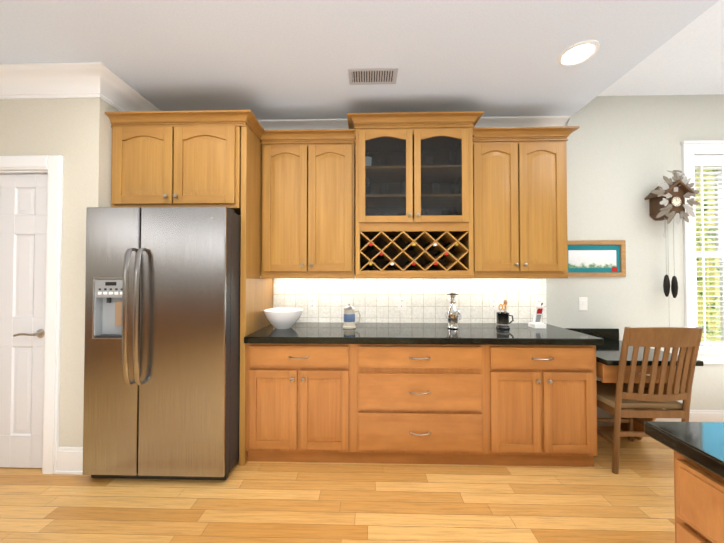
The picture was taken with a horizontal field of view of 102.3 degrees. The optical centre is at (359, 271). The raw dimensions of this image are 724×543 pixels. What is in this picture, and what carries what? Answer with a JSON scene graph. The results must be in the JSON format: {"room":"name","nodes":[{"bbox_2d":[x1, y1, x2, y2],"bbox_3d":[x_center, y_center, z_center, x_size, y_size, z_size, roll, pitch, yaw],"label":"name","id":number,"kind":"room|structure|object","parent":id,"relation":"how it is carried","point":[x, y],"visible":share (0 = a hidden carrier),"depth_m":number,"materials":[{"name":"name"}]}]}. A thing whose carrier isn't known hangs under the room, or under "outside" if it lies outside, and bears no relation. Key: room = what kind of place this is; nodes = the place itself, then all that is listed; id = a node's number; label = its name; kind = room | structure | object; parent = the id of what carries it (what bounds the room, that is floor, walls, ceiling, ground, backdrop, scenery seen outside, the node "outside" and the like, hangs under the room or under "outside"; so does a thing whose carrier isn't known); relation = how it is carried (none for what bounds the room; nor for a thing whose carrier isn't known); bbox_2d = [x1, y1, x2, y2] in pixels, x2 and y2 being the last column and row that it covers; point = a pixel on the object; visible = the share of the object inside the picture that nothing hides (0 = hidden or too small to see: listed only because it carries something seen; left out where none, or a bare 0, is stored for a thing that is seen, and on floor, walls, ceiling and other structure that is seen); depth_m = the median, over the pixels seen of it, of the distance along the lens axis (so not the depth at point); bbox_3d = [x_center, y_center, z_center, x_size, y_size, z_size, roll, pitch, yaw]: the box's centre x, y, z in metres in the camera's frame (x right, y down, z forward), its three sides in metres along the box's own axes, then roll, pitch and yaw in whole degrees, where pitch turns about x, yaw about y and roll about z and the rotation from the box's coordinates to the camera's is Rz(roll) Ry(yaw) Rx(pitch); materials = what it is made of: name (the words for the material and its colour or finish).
{"room":"kitchen","nodes":[
{"label":"kitchen","id":0,"kind":"room"},
{"bbox_2d":[0,98,111,446],"bbox_3d":[-3.196,0.005,2.067,2.825,2.700,0.100,0,-1,1],"label":"wall","id":1,"kind":"structure","parent":0,"point":[76,133],"depth_m":2.00,"materials":[{"name":"paint"}]},
{"bbox_2d":[0,174,46,467],"bbox_3d":[-2.440,0.334,2.010,0.601,2.028,0.093,0,-1,1],"label":"door","id":2,"kind":"structure","parent":1,"relation":"in","point":[23,212],"depth_m":2.02,"materials":[{"name":"white wood"}]},
{"bbox_2d":[0,155,63,473],"bbox_3d":[-2.440,0.282,2.032,0.819,2.145,0.124,0,-1,1],"label":"door frame","id":3,"kind":"structure","parent":1,"relation":"attached to","point":[51,166],"depth_m":1.97,"materials":[{"name":"white wood"}]},
{"bbox_2d":[55,410,723,474],"bbox_3d":[0.497,1.272,2.250,10.200,0.172,0.732,0,-1,1],"label":"baseboard","id":4,"kind":"structure","parent":1,"relation":"attached to","point":[69,460],"depth_m":1.95,"materials":[{"name":"white wood"}]},
{"bbox_2d":[0,426,674,542],"bbox_3d":[0.430,1.339,-0.504,10.200,0.050,6.440,0,-1,1],"label":"floor","id":5,"kind":"structure","parent":0,"point":[632,501],"depth_m":1.69,"materials":[{"name":"brown wood"}]},
{"bbox_2d":[83,206,240,479],"bbox_3d":[-1.294,0.469,2.189,0.906,1.775,0.847,0,-1,1],"label":"refrigerator","id":6,"kind":"object","parent":5,"relation":"on","point":[162,352],"visible":0.92,"depth_m":1.84,"materials":[{"name":"grey metal"}]},
{"bbox_2d":[241,346,356,465],"bbox_3d":[-0.417,0.932,2.331,0.760,0.855,0.620,0,-1,1],"label":"base cabinet","id":7,"kind":"object","parent":5,"relation":"on","point":[299,403],"depth_m":2.03,"materials":[{"name":"brown wood"}]},
{"bbox_2d":[357,346,488,464],"bbox_3d":[0.419,0.932,2.311,0.912,0.855,0.620,0,-1,1],"label":"base cabinet","id":8,"kind":"object","parent":5,"relation":"on","point":[416,404],"depth_m":2.01,"materials":[{"name":"brown wood"}]},
{"bbox_2d":[241,322,603,345],"bbox_3d":[0.426,0.480,2.307,2.445,0.046,0.642,0,-1,1],"label":"countertop","id":9,"kind":"structure","parent":8,"relation":"on","point":[301,333],"depth_m":2.06,"materials":[{"name":"black stone"}]},
{"bbox_2d":[264,308,302,328],"bbox_3d":[-0.620,0.383,2.368,0.310,0.148,0.310,0,-1,1],"label":"bowl","id":10,"kind":"object","parent":9,"relation":"on","point":[282,318],"visible":1,"depth_m":2.27,"materials":[{"name":"white ceramic"}]},
{"bbox_2d":[343,303,360,328],"bbox_3d":[-0.065,0.358,2.375,0.149,0.198,0.108,0,-1,1],"label":"stein","id":11,"kind":"object","parent":9,"relation":"on","point":[349,316],"visible":1,"depth_m":2.34,"materials":[{"name":"beige ceramic"}]},
{"bbox_2d":[445,292,460,328],"bbox_3d":[0.750,0.312,2.356,0.134,0.290,0.092,0,-1,1],"label":"dispenser","id":12,"kind":"object","parent":9,"relation":"on","point":[451,314],"visible":1,"depth_m":2.33,"materials":[{"name":"white"}]},
{"bbox_2d":[496,300,513,328],"bbox_3d":[1.167,0.343,2.345,0.138,0.229,0.104,0,-1,1],"label":"utensil cup","id":13,"kind":"object","parent":9,"relation":"on","point":[503,322],"visible":1,"depth_m":2.31,"materials":[{"name":"black ceramic"}]},
{"bbox_2d":[528,303,545,328],"bbox_3d":[1.451,0.354,2.387,0.090,0.207,0.102,0,-1,1],"label":"cordless phone","id":14,"kind":"object","parent":9,"relation":"on","point":[536,322],"visible":1,"depth_m":2.36,"materials":[{"name":"white plastic"}]},
{"bbox_2d":[489,346,596,466],"bbox_3d":[1.252,0.931,2.290,0.754,0.855,0.620,0,-1,1],"label":"base cabinet","id":15,"kind":"object","parent":5,"relation":"on","point":[543,399],"depth_m":1.99,"materials":[{"name":"brown wood"}]},
{"bbox_2d":[565,328,703,439],"bbox_3d":[1.961,0.928,2.252,0.623,0.860,0.662,0,-1,1],"label":"desk","id":16,"kind":"object","parent":5,"relation":"on","point":[608,352],"visible":0.38,"depth_m":2.06,"materials":[{"name":"brown wood"}]},
{"bbox_2d":[596,327,702,473],"bbox_3d":[1.939,0.854,2.090,0.499,1.005,0.595,0,-1,1],"label":"desk chair","id":17,"kind":"object","parent":5,"relation":"on","point":[615,398],"visible":0.73,"depth_m":1.89,"materials":[{"name":"brown wood"}]},
{"bbox_2d":[652,437,723,542],"bbox_3d":[1.409,0.896,0.489,1.191,0.867,0.550,0,-1,1],"label":"base cabinet","id":18,"kind":"object","parent":5,"relation":"on","point":[698,489],"depth_m":0.71,"materials":[{"name":"wood"}]},
{"bbox_2d":[644,421,723,472],"bbox_3d":[1.407,0.427,-0.454,1.248,0.038,2.558,0,-1,1],"label":"countertop","id":19,"kind":"structure","parent":18,"relation":"on","point":[704,441],"depth_m":0.76,"materials":[{"name":"black stone"}]},
{"bbox_2d":[0,0,723,119],"bbox_3d":[0.430,-1.536,-0.458,10.200,0.300,6.440,0,-1,1],"label":"ceiling","id":20,"kind":"structure","parent":0,"point":[275,59],"depth_m":1.80,"materials":[{"name":"paint"}]},
{"bbox_2d":[0,62,569,129],"bbox_3d":[-1.403,-1.264,2.286,6.400,0.154,0.835,0,-1,1],"label":"crown molding","id":21,"kind":"structure","parent":20,"relation":"attached to","point":[102,81],"depth_m":2.00,"materials":[{"name":"white wood"}]},
{"bbox_2d":[348,68,397,84],"bbox_3d":[0.090,-1.342,2.009,0.330,0.007,0.155,0,-1,1],"label":"ceiling vent","id":22,"kind":"object","parent":20,"relation":"in","point":[363,76],"visible":1,"depth_m":2.00,"materials":[{"name":"grey metal"}]},
{"bbox_2d":[557,40,599,66],"bbox_3d":[1.350,-1.344,1.806,0.210,0.010,0.210,0,-1,1],"label":"recessed light","id":23,"kind":"object","parent":20,"relation":"in","point":[578,53],"visible":1,"depth_m":1.80,"materials":[{"name":"white"}]},
{"bbox_2d":[357,218,404,273],"bbox_3d":[0.170,-0.202,2.366,0.338,0.400,0.254,0,-1,1],"label":"wine rack","id":24,"kind":"object","parent":0,"relation":"attached to","point":[394,228],"depth_m":2.27,"materials":[{"name":"brown wood"}]},
{"bbox_2d":[405,218,428,273],"bbox_3d":[0.336,-0.202,2.362,0.338,0.400,0.254,0,-1,1],"label":"wine rack","id":25,"kind":"object","parent":0,"relation":"attached to","point":[416,229],"depth_m":2.27,"materials":[{"name":"brown wood"}]},
{"bbox_2d":[429,218,448,273],"bbox_3d":[0.502,-0.202,2.358,0.338,0.400,0.254,0,-1,1],"label":"wine rack","id":26,"kind":"object","parent":0,"relation":"attached to","point":[438,227],"depth_m":2.26,"materials":[{"name":"brown wood"}]},
{"bbox_2d":[449,218,472,273],"bbox_3d":[0.667,-0.202,2.354,0.338,0.400,0.254,0,-1,1],"label":"wine rack","id":27,"kind":"object","parent":0,"relation":"attached to","point":[460,229],"depth_m":2.23,"materials":[{"name":"brown wood"}]},
{"bbox_2d":[273,94,723,425],"bbox_3d":[1.870,-0.105,2.655,7.475,2.940,0.100,0,-1,1],"label":"wall","id":28,"kind":"structure","parent":0,"point":[624,154],"depth_m":2.60,"materials":[{"name":"paint"}]},
{"bbox_2d":[105,110,264,215],"bbox_3d":[-1.260,-0.778,2.353,1.027,0.665,0.672,0,-1,1],"label":"upper cabinet","id":29,"kind":"object","parent":28,"relation":"attached to","point":[198,158],"depth_m":2.06,"materials":[{"name":"brown wood"}]},
{"bbox_2d":[579,297,587,310],"bbox_3d":[1.986,0.288,2.590,0.072,0.116,0.012,0,-1,1],"label":"switch plate","id":30,"kind":"object","parent":28,"relation":"attached to","point":[583,304],"visible":1,"depth_m":2.59,"materials":[{"name":"white plastic"}]},
{"bbox_2d":[568,240,625,276],"bbox_3d":[2.066,-0.115,2.589,0.560,0.320,0.022,0,-1,1],"label":"picture frame","id":31,"kind":"object","parent":28,"relation":"attached to","point":[596,258],"visible":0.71,"depth_m":2.59,"materials":[{"name":"brown wood"}]},
{"bbox_2d":[644,170,699,326],"bbox_3d":[2.647,-0.141,2.490,0.407,1.405,0.189,0,-1,1],"label":"cuckoo clock","id":32,"kind":"object","parent":28,"relation":"attached to","point":[667,200],"visible":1,"depth_m":2.44,"materials":[{"name":"brown wood"}]},
{"bbox_2d":[680,140,723,363],"bbox_3d":[3.381,-0.172,2.592,1.071,1.960,0.165,0,-1,1],"label":"window","id":33,"kind":"structure","parent":28,"relation":"in","point":[712,163],"depth_m":2.58,"materials":[{"name":"white"}]},
{"label":"outside","id":34,"kind":"structure","parent":0,"visible":0},
{"bbox_2d":[695,170,720,341],"bbox_3d":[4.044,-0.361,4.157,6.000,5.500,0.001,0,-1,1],"label":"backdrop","id":35,"kind":"structure","parent":34,"point":[713,322],"depth_m":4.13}
]}

